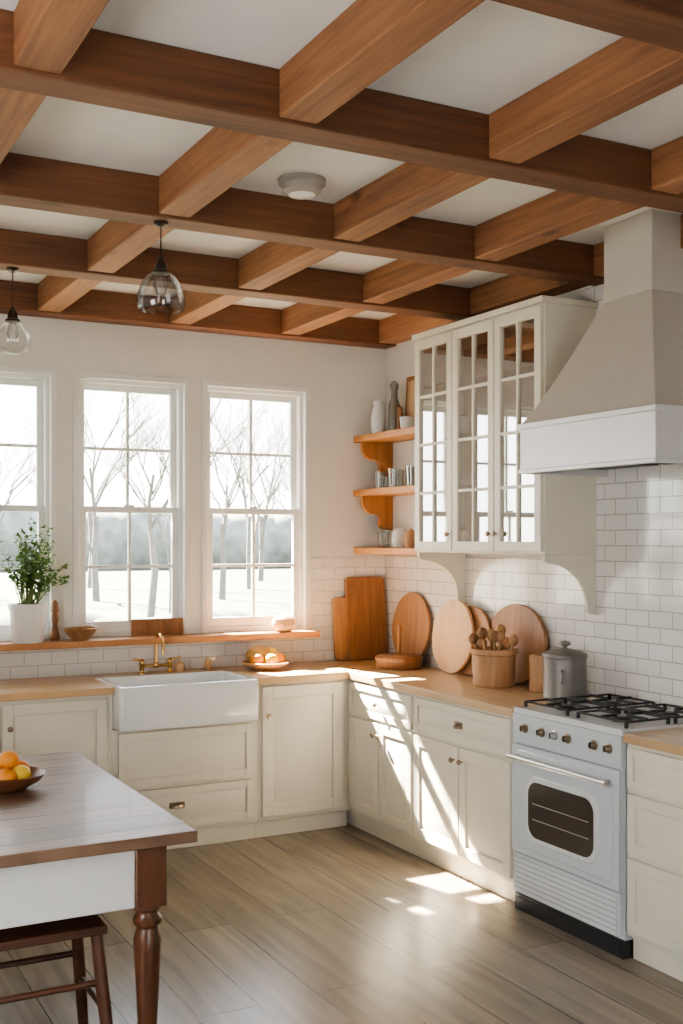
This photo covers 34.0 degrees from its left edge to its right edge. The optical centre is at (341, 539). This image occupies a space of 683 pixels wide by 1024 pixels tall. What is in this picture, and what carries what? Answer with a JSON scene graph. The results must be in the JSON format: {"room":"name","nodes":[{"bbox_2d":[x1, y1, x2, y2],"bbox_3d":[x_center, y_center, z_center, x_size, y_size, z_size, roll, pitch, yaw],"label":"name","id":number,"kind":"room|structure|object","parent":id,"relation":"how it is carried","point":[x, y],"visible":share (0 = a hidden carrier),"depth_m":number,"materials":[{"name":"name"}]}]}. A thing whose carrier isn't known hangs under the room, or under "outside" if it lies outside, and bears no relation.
{"room":"kitchen","nodes":[
{"label":"kitchen","id":0,"kind":"room"},
{"bbox_2d":[0,314,385,679],"bbox_3d":[-2.242,0.138,6.190,5.630,3.125,0.200,0,0,-28],"label":"wall","id":1,"kind":"structure","parent":0,"point":[344,382],"depth_m":6.91,"materials":[{"name":"paint"}]},
{"bbox_2d":[0,365,56,640],"bbox_3d":[-1.976,-0.203,6.285,0.714,1.547,0.142,0,0,-28],"label":"window","id":2,"kind":"structure","parent":1,"relation":"in","point":[44,380],"depth_m":6.39,"materials":[{"name":"white paint"}]},
{"bbox_2d":[72,370,189,637],"bbox_3d":[-1.265,-0.203,6.661,0.712,1.547,0.142,0,0,-28],"label":"window","id":3,"kind":"structure","parent":1,"relation":"in","point":[178,389],"depth_m":6.67,"materials":[{"name":"white paint"}]},
{"bbox_2d":[0,629,319,650],"bbox_3d":[-2.017,0.589,6.117,4.160,0.038,0.199,0,0,-28],"label":"windowsill","id":4,"kind":"structure","parent":1,"relation":"attached to","point":[299,633],"depth_m":6.53,"materials":[{"name":"brown wood"}]},
{"bbox_2d":[0,517,70,643],"bbox_3d":[-1.676,0.220,6.183,0.361,0.697,0.352,0,0,-45],"label":"potted plant","id":5,"kind":"object","parent":4,"relation":"on","point":[27,617],"visible":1,"depth_m":6.15,"materials":[{"name":"green plant"}]},
{"bbox_2d":[50,600,59,640],"bbox_3d":[-1.628,0.454,6.345,0.058,0.230,0.058,0,0,-28],"label":"pepper mill","id":6,"kind":"object","parent":4,"relation":"on","point":[54,636],"visible":1,"depth_m":6.33,"materials":[{"name":"brown wood"}]},
{"bbox_2d":[63,625,96,640],"bbox_3d":[-1.483,0.526,6.349,0.190,0.086,0.190,0,0,-28],"label":"wooden bowl","id":7,"kind":"object","parent":4,"relation":"on","point":[79,633],"visible":1,"depth_m":6.29,"materials":[{"name":"brown wood"}]},
{"bbox_2d":[131,618,183,636],"bbox_3d":[-1.094,0.517,6.640,0.320,0.101,0.030,0,0,-28],"label":"cutting board","id":8,"kind":"object","parent":4,"relation":"on","point":[165,626],"visible":0.96,"depth_m":6.63,"materials":[{"name":"brown wood"}]},
{"bbox_2d":[271,612,295,631],"bbox_3d":[-0.361,0.508,6.965,0.152,0.122,0.152,0,0,-28],"label":"bowl","id":9,"kind":"object","parent":4,"relation":"on","point":[283,622],"visible":1,"depth_m":6.91,"materials":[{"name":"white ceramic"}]},
{"bbox_2d":[0,558,384,679],"bbox_3d":[-1.796,0.450,6.308,4.730,0.660,0.009,0,0,-28],"label":"tiles","id":10,"kind":"structure","parent":1,"relation":"attached to","point":[327,576],"depth_m":6.84,"materials":[{"name":"white tile"}]},
{"bbox_2d":[201,380,309,632],"bbox_3d":[-0.557,-0.203,7.036,0.734,1.547,0.142,0,0,-28],"label":"window","id":11,"kind":"structure","parent":1,"relation":"in","point":[298,398],"depth_m":7.06,"materials":[{"name":"white paint"}]},
{"bbox_2d":[0,823,682,1023],"bbox_3d":[-0.231,1.750,2.605,5.830,0.100,8.420,0,0,-28],"label":"floor","id":12,"kind":"structure","parent":0,"point":[347,924],"depth_m":4.54,"materials":[{"name":"brown wood"}]},
{"bbox_2d":[0,695,110,773],"bbox_3d":[-1.852,1.260,5.913,1.140,0.880,0.632,0,0,-28],"label":"base cabinet","id":13,"kind":"object","parent":12,"relation":"on","point":[81,725],"visible":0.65,"depth_m":5.80,"materials":[{"name":"beige paint"}]},
{"bbox_2d":[0,914,112,1023],"bbox_3d":[-0.997,1.466,3.614,0.453,0.472,0.373,0,0,-28],"label":"wooden stool","id":14,"kind":"object","parent":12,"relation":"on","point":[76,929],"visible":0.84,"depth_m":3.56,"materials":[{"name":"brown wood"}]},
{"bbox_2d":[0,751,196,1023],"bbox_3d":[-1.384,1.320,4.003,1.260,0.760,1.550,0,0,-28],"label":"dining table","id":15,"kind":"object","parent":12,"relation":"on","point":[78,841],"visible":0.91,"depth_m":3.58,"materials":[{"name":"brown wood"}]},
{"bbox_2d":[0,750,45,792],"bbox_3d":[-1.252,0.866,4.203,0.270,0.147,0.270,0,0,-28],"label":"fruit bowl","id":16,"kind":"object","parent":15,"relation":"on","point":[16,775],"visible":1,"depth_m":4.15,"materials":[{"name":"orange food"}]},
{"bbox_2d":[111,694,256,849],"bbox_3d":[-0.977,1.260,6.380,0.845,0.880,0.625,0,0,-28],"label":"base cabinet","id":17,"kind":"object","parent":12,"relation":"on","point":[205,776],"visible":0.62,"depth_m":6.17,"materials":[{"name":"beige paint"}]},
{"bbox_2d":[255,679,348,837],"bbox_3d":[-0.339,1.260,6.714,0.595,0.880,0.632,0,0,-28],"label":"base cabinet","id":18,"kind":"object","parent":12,"relation":"on","point":[303,727],"visible":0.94,"depth_m":6.46,"materials":[{"name":"beige paint"}]},
{"bbox_2d":[347,679,420,857],"bbox_3d":[0.318,1.260,6.671,0.632,0.880,1.323,0,0,-28],"label":"base cabinet","id":19,"kind":"object","parent":12,"relation":"on","point":[381,719],"visible":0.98,"depth_m":6.24,"materials":[{"name":"beige paint"}]},
{"bbox_2d":[414,695,516,901],"bbox_3d":[0.836,1.260,5.692,0.632,0.880,0.888,0,0,-28],"label":"base cabinet","id":20,"kind":"object","parent":12,"relation":"on","point":[463,772],"visible":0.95,"depth_m":5.53,"materials":[{"name":"beige paint"}]},
{"bbox_2d":[505,693,682,959],"bbox_3d":[1.200,1.218,4.964,0.670,0.964,0.725,0,0,-28],"label":"gas stove","id":21,"kind":"object","parent":12,"relation":"on","point":[570,791],"visible":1,"depth_m":4.79,"materials":[{"name":"metal"}]},
{"bbox_2d":[627,744,682,981],"bbox_3d":[1.651,1.260,4.159,0.625,0.880,1.105,0,0,-28],"label":"base cabinet","id":22,"kind":"object","parent":12,"relation":"on","point":[654,777],"visible":1,"depth_m":4.36,"materials":[{"name":"beige paint"}]},
{"bbox_2d":[623,727,682,755],"bbox_3d":[1.666,0.799,4.155,0.606,0.038,1.125,0,0,-28],"label":"countertop","id":23,"kind":"structure","parent":22,"relation":"on","point":[670,740],"depth_m":4.41,"materials":[{"name":"brown wood"}]},
{"bbox_2d":[0,0,682,319],"bbox_3d":[-0.231,-1.500,2.605,5.830,0.150,8.420,0,0,-28],"label":"ceiling","id":24,"kind":"structure","parent":0,"point":[496,53],"depth_m":3.72,"materials":[{"name":"paint"}]},
{"bbox_2d":[0,267,30,354],"bbox_3d":[-1.530,-1.062,5.198,0.168,0.405,0.168,0,0,-28],"label":"pendant light","id":25,"kind":"object","parent":24,"relation":"hanging from","point":[12,317],"visible":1,"depth_m":5.21,"materials":[{"name":"clear glass"}]},
{"bbox_2d":[0,87,45,163],"bbox_3d":[-1.123,-1.350,3.595,0.128,0.150,0.985,0,0,-28],"label":"ceiling beam","id":26,"kind":"structure","parent":24,"relation":"attached to","point":[17,108],"depth_m":3.34,"materials":[{"name":"brown wood"}]},
{"bbox_2d":[14,0,109,73],"bbox_3d":[-0.613,-1.350,2.632,0.128,0.150,0.915,0,0,-28],"label":"ceiling beam","id":27,"kind":"structure","parent":24,"relation":"attached to","point":[47,33],"depth_m":2.83,"materials":[{"name":"brown wood"}]},
{"bbox_2d":[38,275,101,311],"bbox_3d":[-1.423,-1.350,5.840,0.128,0.150,0.895,0,0,-28],"label":"ceiling beam","id":28,"kind":"structure","parent":24,"relation":"attached to","point":[55,293],"depth_m":5.88,"materials":[{"name":"brown wood"}]},
{"bbox_2d":[87,220,172,272],"bbox_3d":[-0.937,-1.350,4.921,0.128,0.150,0.905,0,0,-28],"label":"ceiling beam","id":29,"kind":"structure","parent":24,"relation":"attached to","point":[116,243],"depth_m":4.95,"materials":[{"name":"brown wood"}]},
{"bbox_2d":[136,220,184,313],"bbox_3d":[-0.719,-1.090,4.445,0.192,0.350,0.192,0,0,-28],"label":"pendant light","id":30,"kind":"object","parent":24,"relation":"hanging from","point":[160,269],"visible":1,"depth_m":4.46,"materials":[{"name":"clear glass"}]},
{"bbox_2d":[0,280,395,348],"bbox_3d":[-2.072,-1.345,6.082,5.430,0.160,0.140,0,0,-28],"label":"ceiling beam","id":31,"kind":"structure","parent":24,"relation":"attached to","point":[98,306],"depth_m":6.62,"materials":[{"name":"brown wood"}]},
{"bbox_2d":[170,290,245,324],"bbox_3d":[-0.743,-1.350,6.201,0.128,0.150,0.895,0,0,-28],"label":"ceiling beam","id":32,"kind":"structure","parent":24,"relation":"attached to","point":[198,305],"depth_m":6.23,"materials":[{"name":"brown wood"}]},
{"bbox_2d":[159,127,292,217],"bbox_3d":[-0.429,-1.350,3.962,0.128,0.150,0.985,0,0,-28],"label":"ceiling beam","id":33,"kind":"structure","parent":24,"relation":"attached to","point":[222,157],"depth_m":3.94,"materials":[{"name":"brown wood"}]},
{"bbox_2d":[0,229,475,320],"bbox_3d":[-1.588,-1.345,5.168,5.430,0.160,0.140,0,0,-28],"label":"ceiling beam","id":34,"kind":"structure","parent":24,"relation":"attached to","point":[34,253],"depth_m":5.60,"materials":[{"name":"brown wood"}]},
{"bbox_2d":[238,242,339,289],"bbox_3d":[-0.256,-1.350,5.282,0.128,0.150,0.905,0,0,-28],"label":"ceiling beam","id":35,"kind":"structure","parent":24,"relation":"attached to","point":[270,263],"depth_m":5.32,"materials":[{"name":"brown wood"}]},
{"bbox_2d":[0,152,603,285],"bbox_3d":[-1.099,-1.345,4.244,5.430,0.160,0.140,0,0,-28],"label":"ceiling beam","id":36,"kind":"structure","parent":24,"relation":"attached to","point":[26,181],"depth_m":4.59,"materials":[{"name":"brown wood"}]},
{"bbox_2d":[278,172,325,199],"bbox_3d":[-0.157,-1.391,4.420,0.190,0.069,0.190,0,0,-28],"label":"ceiling light","id":37,"kind":"object","parent":24,"relation":"attached to","point":[296,185],"depth_m":4.36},
{"bbox_2d":[282,303,365,334],"bbox_3d":[-0.106,-1.350,6.538,0.128,0.150,0.895,0,0,-28],"label":"ceiling beam","id":38,"kind":"structure","parent":24,"relation":"attached to","point":[298,318],"depth_m":6.60,"materials":[{"name":"brown wood"}]},
{"bbox_2d":[0,9,682,212],"bbox_3d":[-0.572,-1.345,3.250,5.430,0.160,0.140,0,0,-28],"label":"ceiling beam","id":39,"kind":"structure","parent":24,"relation":"attached to","point":[107,69],"depth_m":3.47,"materials":[{"name":"brown wood"}]},
{"bbox_2d":[280,0,484,123],"bbox_3d":[0.081,-1.350,2.999,0.128,0.150,0.915,0,0,-28],"label":"ceiling beam","id":40,"kind":"structure","parent":24,"relation":"attached to","point":[370,38],"depth_m":2.99,"materials":[{"name":"brown wood"}]},
{"bbox_2d":[334,162,488,241],"bbox_3d":[0.252,-1.350,4.323,0.128,0.150,0.985,0,0,-28],"label":"ceiling beam","id":41,"kind":"structure","parent":24,"relation":"attached to","point":[409,189],"depth_m":4.31,"materials":[{"name":"brown wood"}]},
{"bbox_2d":[363,259,472,303],"bbox_3d":[0.380,-1.350,5.618,0.128,0.150,0.905,0,0,-28],"label":"ceiling beam","id":42,"kind":"structure","parent":24,"relation":"attached to","point":[396,279],"depth_m":5.66,"materials":[{"name":"brown wood"}]},
{"bbox_2d":[379,314,457,343],"bbox_3d":[0.508,-1.350,6.863,0.128,0.150,0.895,0,0,-28],"label":"ceiling beam","id":43,"kind":"structure","parent":24,"relation":"attached to","point":[397,328],"depth_m":6.97,"materials":[{"name":"brown wood"}]},
{"bbox_2d":[470,275,589,314],"bbox_3d":[0.994,-1.350,5.944,0.128,0.150,0.905,0,0,-28],"label":"ceiling beam","id":44,"kind":"structure","parent":24,"relation":"attached to","point":[507,290],"depth_m":5.98,"materials":[{"name":"brown wood"}]},
{"bbox_2d":[475,190,644,261],"bbox_3d":[0.888,-1.350,4.660,0.128,0.150,0.985,0,0,-28],"label":"ceiling beam","id":45,"kind":"structure","parent":24,"relation":"attached to","point":[557,214],"depth_m":4.66,"materials":[{"name":"brown wood"}]},
{"bbox_2d":[489,37,682,163],"bbox_3d":[0.762,-1.350,3.359,0.128,0.150,0.915,0,0,-28],"label":"ceiling beam","id":46,"kind":"structure","parent":24,"relation":"attached to","point":[627,73],"depth_m":3.34,"materials":[{"name":"brown wood"}]},
{"bbox_2d":[491,0,682,52],"bbox_3d":[-0.079,-1.345,2.318,5.430,0.160,0.140,0,0,-28],"label":"ceiling beam","id":47,"kind":"structure","parent":24,"relation":"attached to","point":[659,23],"depth_m":2.70,"materials":[{"name":"brown wood"}]},
{"bbox_2d":[594,214,682,276],"bbox_3d":[1.502,-1.350,4.985,0.128,0.150,0.985,0,0,-28],"label":"ceiling beam","id":48,"kind":"structure","parent":24,"relation":"attached to","point":[598,248],"depth_m":5.35,"materials":[{"name":"brown wood"}]},
{"bbox_2d":[652,136,682,193],"bbox_3d":[1.398,-1.350,3.696,0.128,0.150,0.915,0,0,-28],"label":"ceiling beam","id":49,"kind":"structure","parent":24,"relation":"attached to","point":[667,158],"depth_m":4.01,"materials":[{"name":"brown wood"}]},
{"bbox_2d":[386,286,593,683],"bbox_3d":[2.257,0.138,3.922,0.200,3.125,8.420,0,0,-28],"label":"wall","id":50,"kind":"structure","parent":0,"point":[400,359],"depth_m":7.21,"materials":[{"name":"paint"}]},
{"bbox_2d":[353,426,414,476],"bbox_3d":[0.398,-0.546,6.957,0.244,0.262,0.914,0,0,-28],"label":"wall shelf","id":51,"kind":"object","parent":50,"relation":"attached to","point":[377,447],"visible":0.8,"depth_m":7.24,"materials":[{"name":"brown wood"}]},
{"bbox_2d":[371,401,385,432],"bbox_3d":[0.236,-0.783,7.163,0.096,0.210,0.096,0,0,-28],"label":"ceramic vase","id":52,"kind":"object","parent":51,"relation":"on","point":[378,419],"visible":0.79,"depth_m":7.13,"materials":[{"name":"white ceramic"}]},
{"bbox_2d":[388,381,399,430],"bbox_3d":[0.336,-0.846,7.103,0.076,0.335,0.076,0,0,-28],"label":"bottle","id":53,"kind":"object","parent":51,"relation":"on","point":[394,403],"visible":0.75,"depth_m":7.08,"materials":[{"name":"grey ceramic"}]},
{"bbox_2d":[396,405,402,428],"bbox_3d":[0.365,-0.763,7.005,0.048,0.170,0.048,0,0,-28],"label":"pepper grinder","id":54,"kind":"object","parent":51,"relation":"on","point":[399,413],"visible":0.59,"depth_m":6.99,"materials":[{"name":"brown wood"}]},
{"bbox_2d":[400,416,413,427],"bbox_3d":[0.403,-0.718,6.889,0.090,0.080,0.090,0,0,-28],"label":"cup","id":55,"kind":"object","parent":51,"relation":"on","point":[405,421],"visible":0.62,"depth_m":6.85,"materials":[{"name":"ceramic"}]},
{"bbox_2d":[405,376,414,425],"bbox_3d":[0.470,-0.860,7.038,0.041,0.360,0.240,0,0,-28],"label":"wooden tray","id":56,"kind":"object","parent":51,"relation":"on","point":[410,383],"visible":0.27,"depth_m":7.08,"materials":[{"name":"brown wood"}]},
{"bbox_2d":[353,485,414,529],"bbox_3d":[0.398,-0.196,6.957,0.244,0.262,0.914,0,0,-28],"label":"wall shelf","id":57,"kind":"object","parent":50,"relation":"attached to","point":[378,502],"visible":0.85,"depth_m":7.25,"materials":[{"name":"brown wood"}]},
{"bbox_2d":[373,472,385,487],"bbox_3d":[0.244,-0.383,7.190,0.080,0.110,0.080,0,0,-28],"label":"drinking glass","id":58,"kind":"object","parent":57,"relation":"on","point":[373,472],"visible":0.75,"depth_m":7.17,"materials":[{"name":"clear glass"}]},
{"bbox_2d":[388,468,399,486],"bbox_3d":[0.329,-0.388,7.008,0.080,0.120,0.080,0,0,-28],"label":"drinking glass","id":59,"kind":"object","parent":57,"relation":"on","point":[388,468],"visible":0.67,"depth_m":7.00,"materials":[{"name":"clear glass"}]},
{"bbox_2d":[392,470,403,485],"bbox_3d":[0.361,-0.388,7.139,0.080,0.120,0.080,0,0,-28],"label":"drinking glass","id":60,"kind":"object","parent":57,"relation":"on","point":[392,470],"visible":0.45,"depth_m":7.12,"materials":[{"name":"clear glass"}]},
{"bbox_2d":[405,467,407,485],"bbox_3d":[0.431,-0.388,6.836,0.080,0.120,0.080,0,0,-28],"label":"drinking glass","id":61,"kind":"object","parent":57,"relation":"on","point":[405,467],"visible":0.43,"depth_m":6.83,"materials":[{"name":"clear glass"}]},
{"bbox_2d":[353,547,416,554],"bbox_3d":[0.398,0.069,6.957,0.244,0.042,0.914,0,0,-28],"label":"wall shelf","id":62,"kind":"object","parent":50,"relation":"attached to","point":[356,550],"visible":0.7,"depth_m":6.96,"materials":[{"name":"brown wood"}]},
{"bbox_2d":[377,532,389,546],"bbox_3d":[0.271,-0.003,7.182,0.080,0.100,0.080,0,0,-28],"label":"drinking glass","id":63,"kind":"object","parent":62,"relation":"on","point":[377,532],"visible":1,"depth_m":7.17,"materials":[{"name":"clear glass"}]},
{"bbox_2d":[391,528,405,547],"bbox_3d":[0.368,-0.015,7.041,0.110,0.125,0.110,0,0,-28],"label":"jar","id":64,"kind":"object","parent":62,"relation":"on","point":[397,539],"visible":0.88,"depth_m":7.00,"materials":[{"name":"white ceramic"}]},
{"bbox_2d":[403,528,414,547],"bbox_3d":[0.430,-0.013,6.881,0.100,0.120,0.100,0,0,-28],"label":"jar","id":65,"kind":"object","parent":62,"relation":"on","point":[409,540],"visible":0.79,"depth_m":6.84,"materials":[{"name":"brown wood"}]},
{"bbox_2d":[417,552,465,602],"bbox_3d":[0.584,0.221,6.505,0.320,0.299,0.024,0,0,-28],"label":"corbel","id":66,"kind":"object","parent":50,"relation":"attached to","point":[454,564],"visible":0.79,"depth_m":6.54,"materials":[{"name":"beige paint"}]},
{"bbox_2d":[412,295,597,553],"bbox_3d":[0.829,-0.555,5.986,0.374,1.250,1.199,0,0,-28],"label":"upper cabinet","id":67,"kind":"object","parent":50,"relation":"attached to","point":[479,377],"visible":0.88,"depth_m":5.75,"materials":[{"name":"beige paint"}]},
{"bbox_2d":[385,284,682,710],"bbox_3d":[1.418,-0.232,5.283,0.008,2.065,4.810,0,0,-28],"label":"tiles","id":68,"kind":"structure","parent":50,"relation":"attached to","point":[633,641],"depth_m":5.43,"materials":[{"name":"white tile"}]},
{"bbox_2d":[542,554,595,614],"bbox_3d":[1.121,0.221,5.492,0.320,0.299,0.024,0,0,-28],"label":"corbel","id":69,"kind":"object","parent":50,"relation":"attached to","point":[582,567],"visible":1,"depth_m":5.52,"materials":[{"name":"beige paint"}]},
{"bbox_2d":[517,209,682,476],"bbox_3d":[1.272,-0.868,4.979,0.532,1.115,0.914,0,0,-28],"label":"range hood","id":70,"kind":"object","parent":50,"relation":"attached to","point":[616,402],"visible":1,"depth_m":4.84,"materials":[{"name":"paint"}]},
{"label":"outside","id":71,"kind":"structure","parent":0,"visible":0},
{"bbox_2d":[0,568,291,617],"bbox_3d":[-29.648,2.025,55.995,120.000,0.050,113.280,0,0,-28],"label":"lawn","id":72,"kind":"structure","parent":71,"point":[273,594],"depth_m":42.55,"materials":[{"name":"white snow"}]},
{"bbox_2d":[0,386,35,524],"bbox_3d":[-8.463,-0.887,26.139,3.634,5.788,4.692,0,0,41],"label":"bare tree","id":73,"kind":"object","parent":72,"relation":"on","point":[7,502],"visible":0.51,"depth_m":27.20,"materials":[{"name":"grey plant"}]},
{"bbox_2d":[1,387,144,600],"bbox_3d":[-8.306,-2.250,35.552,5.063,8.696,4.604,0,0,28],"label":"bare tree","id":74,"kind":"object","parent":72,"relation":"on","point":[93,550],"visible":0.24,"depth_m":36.19,"materials":[{"name":"grey plant"}]},
{"bbox_2d":[86,393,168,587],"bbox_3d":[-8.200,-2.775,48.569,4.147,9.883,6.481,0,0,9],"label":"bare tree","id":75,"kind":"object","parent":72,"relation":"on","point":[105,483],"visible":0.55,"depth_m":47.12,"materials":[{"name":"grey plant"}]},
{"bbox_2d":[0,500,291,570],"bbox_3d":[-9.702,0.512,79.739,106.935,6.274,5.909,0,0,-28],"label":"trees","id":76,"kind":"object","parent":72,"relation":"on","point":[112,532],"visible":0.09,"depth_m":75.26,"materials":[{"name":"grey plant"}]},
{"bbox_2d":[84,399,254,613],"bbox_3d":[-3.762,-0.629,24.915,4.223,5.209,3.270,0,0,44],"label":"bare tree","id":77,"kind":"object","parent":72,"relation":"on","point":[168,550],"visible":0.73,"depth_m":25.08,"materials":[{"name":"grey plant"}]},
{"bbox_2d":[107,399,279,616],"bbox_3d":[-3.368,-1.581,27.465,4.753,7.248,3.041,0,0,6],"label":"bare tree","id":78,"kind":"object","parent":72,"relation":"on","point":[151,606],"visible":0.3,"depth_m":28.59,"materials":[{"name":"grey plant"}]},
{"bbox_2d":[161,405,287,599],"bbox_3d":[-3.840,-1.405,37.742,4.360,6.945,5.630,0,0,-2],"label":"bare tree","id":79,"kind":"object","parent":72,"relation":"on","point":[222,589],"visible":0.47,"depth_m":37.42,"materials":[{"name":"grey plant"}]},
{"bbox_2d":[210,398,288,588],"bbox_3d":[-4.210,-2.554,46.499,5.453,9.365,4.958,0,0,-16],"label":"bare tree","id":80,"kind":"object","parent":72,"relation":"on","point":[248,518],"visible":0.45,"depth_m":45.95,"materials":[{"name":"grey plant"}]},
{"bbox_2d":[225,403,288,580],"bbox_3d":[-2.886,-2.858,54.080,5.312,10.034,5.842,0,0,31],"label":"bare tree","id":81,"kind":"object","parent":72,"relation":"on","point":[262,522],"visible":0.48,"depth_m":54.24,"materials":[{"name":"grey plant"}]},
{"bbox_2d":[255,418,288,475],"bbox_3d":[-0.460,-0.887,33.961,4.692,5.788,3.634,0,0,1],"label":"bare tree","id":82,"kind":"object","parent":72,"relation":"on","point":[267,418],"visible":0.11,"depth_m":33.33,"materials":[{"name":"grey plant"}]},
{"bbox_2d":[253,459,291,521],"bbox_3d":[-0.625,-0.370,27.878,3.754,4.630,2.907,0,0,-42],"label":"bare tree","id":83,"kind":"object","parent":72,"relation":"on","point":[281,480],"visible":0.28,"depth_m":27.56,"materials":[{"name":"grey plant"}]},
{"bbox_3d":[-2.868,1.260,5.375,1.160,0.880,0.632,0,0,-28],"label":"base cabinet","id":84,"kind":"object","parent":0,"visible":0},
{"bbox_2d":[0,659,599,716],"bbox_3d":[-1.111,0.799,5.412,4.340,0.038,2.215,0,0,-28],"label":"countertop","id":85,"kind":"structure","parent":84,"relation":"on","point":[459,688],"depth_m":6.16,"materials":[{"name":"brown wood"}]},
{"bbox_2d":[133,633,180,673],"bbox_3d":[-1.061,0.661,6.503,0.294,0.238,0.160,0,0,-28],"label":"bridge faucet","id":86,"kind":"object","parent":85,"relation":"on","point":[155,664],"visible":1,"depth_m":6.54,"materials":[{"name":"gold metal"}]},
{"bbox_2d":[95,670,258,731],"bbox_3d":[-0.925,0.891,6.260,0.800,0.233,0.500,0,0,-28],"label":"farmhouse sink","id":87,"kind":"object","parent":85,"relation":"in","point":[186,699],"visible":0.88,"depth_m":6.06,"materials":[{"name":"ceramic"}]},
{"bbox_2d":[174,660,184,671],"bbox_3d":[-0.965,0.748,6.652,0.068,0.064,0.068,0,0,-28],"label":"jar","id":88,"kind":"object","parent":85,"relation":"on","point":[179,666],"visible":1,"depth_m":6.63,"materials":[{"name":"brown ceramic"}]},
{"bbox_2d":[204,657,211,669],"bbox_3d":[-0.806,0.742,6.736,0.044,0.077,0.044,0,0,-28],"label":"soap bottle","id":89,"kind":"object","parent":85,"relation":"on","point":[207,663],"visible":1,"depth_m":6.72,"materials":[{"name":"brown wood"}]},
{"bbox_2d":[242,646,289,670],"bbox_3d":[-0.457,0.711,6.740,0.290,0.137,0.290,0,0,-28],"label":"dish","id":90,"kind":"object","parent":85,"relation":"on","point":[263,658],"visible":1,"depth_m":6.67,"materials":[{"name":"orange food"}]},
{"bbox_2d":[332,597,349,660],"bbox_3d":[0.023,0.574,7.222,0.170,0.409,0.053,0,0,-28],"label":"cutting board","id":91,"kind":"object","parent":85,"relation":"on","point":[340,639],"visible":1,"depth_m":7.20,"materials":[{"name":"brown wood"}]},
{"bbox_2d":[345,576,387,660],"bbox_3d":[0.164,0.510,7.288,0.290,0.538,0.078,0,0,-28],"label":"cutting board","id":92,"kind":"object","parent":85,"relation":"on","point":[365,596],"visible":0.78,"depth_m":7.27,"materials":[{"name":"brown wood"}]},
{"bbox_2d":[375,625,422,669],"bbox_3d":[0.351,0.647,6.817,0.294,0.265,0.294,0,0,-28],"label":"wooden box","id":93,"kind":"object","parent":85,"relation":"on","point":[386,661],"visible":1,"depth_m":6.72,"materials":[{"name":"brown wood"}]},
{"bbox_2d":[392,592,430,655],"bbox_3d":[0.439,0.554,7.044,0.058,0.449,0.440,0,0,-28],"label":"round cutting board","id":94,"kind":"object","parent":85,"relation":"on","point":[412,612],"visible":0.77,"depth_m":7.01,"materials":[{"name":"brown wood"}]},
{"bbox_2d":[432,600,474,672],"bbox_3d":[0.651,0.564,6.534,0.064,0.429,0.420,0,0,-28],"label":"round cutting board","id":95,"kind":"object","parent":85,"relation":"on","point":[453,625],"visible":0.92,"depth_m":6.52,"materials":[{"name":"brown wood"}]},
{"bbox_2d":[459,606,490,675],"bbox_3d":[0.741,0.579,6.435,0.061,0.399,0.420,0,0,-28],"label":"round cutting board","id":96,"kind":"object","parent":85,"relation":"on","point":[480,618],"visible":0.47,"depth_m":6.38,"materials":[{"name":"brown wood"}]},
{"bbox_2d":[468,624,517,688],"bbox_3d":[0.814,0.619,5.964,0.254,0.322,0.254,0,0,-15],"label":"utensil crock","id":97,"kind":"object","parent":85,"relation":"on","point":[494,667],"visible":1,"depth_m":5.88,"materials":[{"name":"brown wood"}]},
{"bbox_2d":[490,604,547,683],"bbox_3d":[0.950,0.564,6.081,0.059,0.430,0.530,0,0,-28],"label":"round cutting board","id":98,"kind":"object","parent":85,"relation":"on","point":[522,621],"visible":0.55,"depth_m":6.01,"materials":[{"name":"brown wood"}]},
{"bbox_2d":[529,654,542,692],"bbox_3d":[1.047,0.687,5.759,0.148,0.186,0.148,0,0,-5],"label":"wooden canister","id":99,"kind":"object","parent":85,"relation":"on","point":[535,660],"visible":0.42,"depth_m":5.71,"materials":[{"name":"brown wood"}]},
{"bbox_2d":[542,640,587,700],"bbox_3d":[1.100,0.636,5.499,0.222,0.288,0.222,0,0,-28],"label":"metal canister","id":100,"kind":"object","parent":85,"relation":"on","point":[564,668],"visible":0.91,"depth_m":5.41,"materials":[{"name":"grey metal"}]}
]}

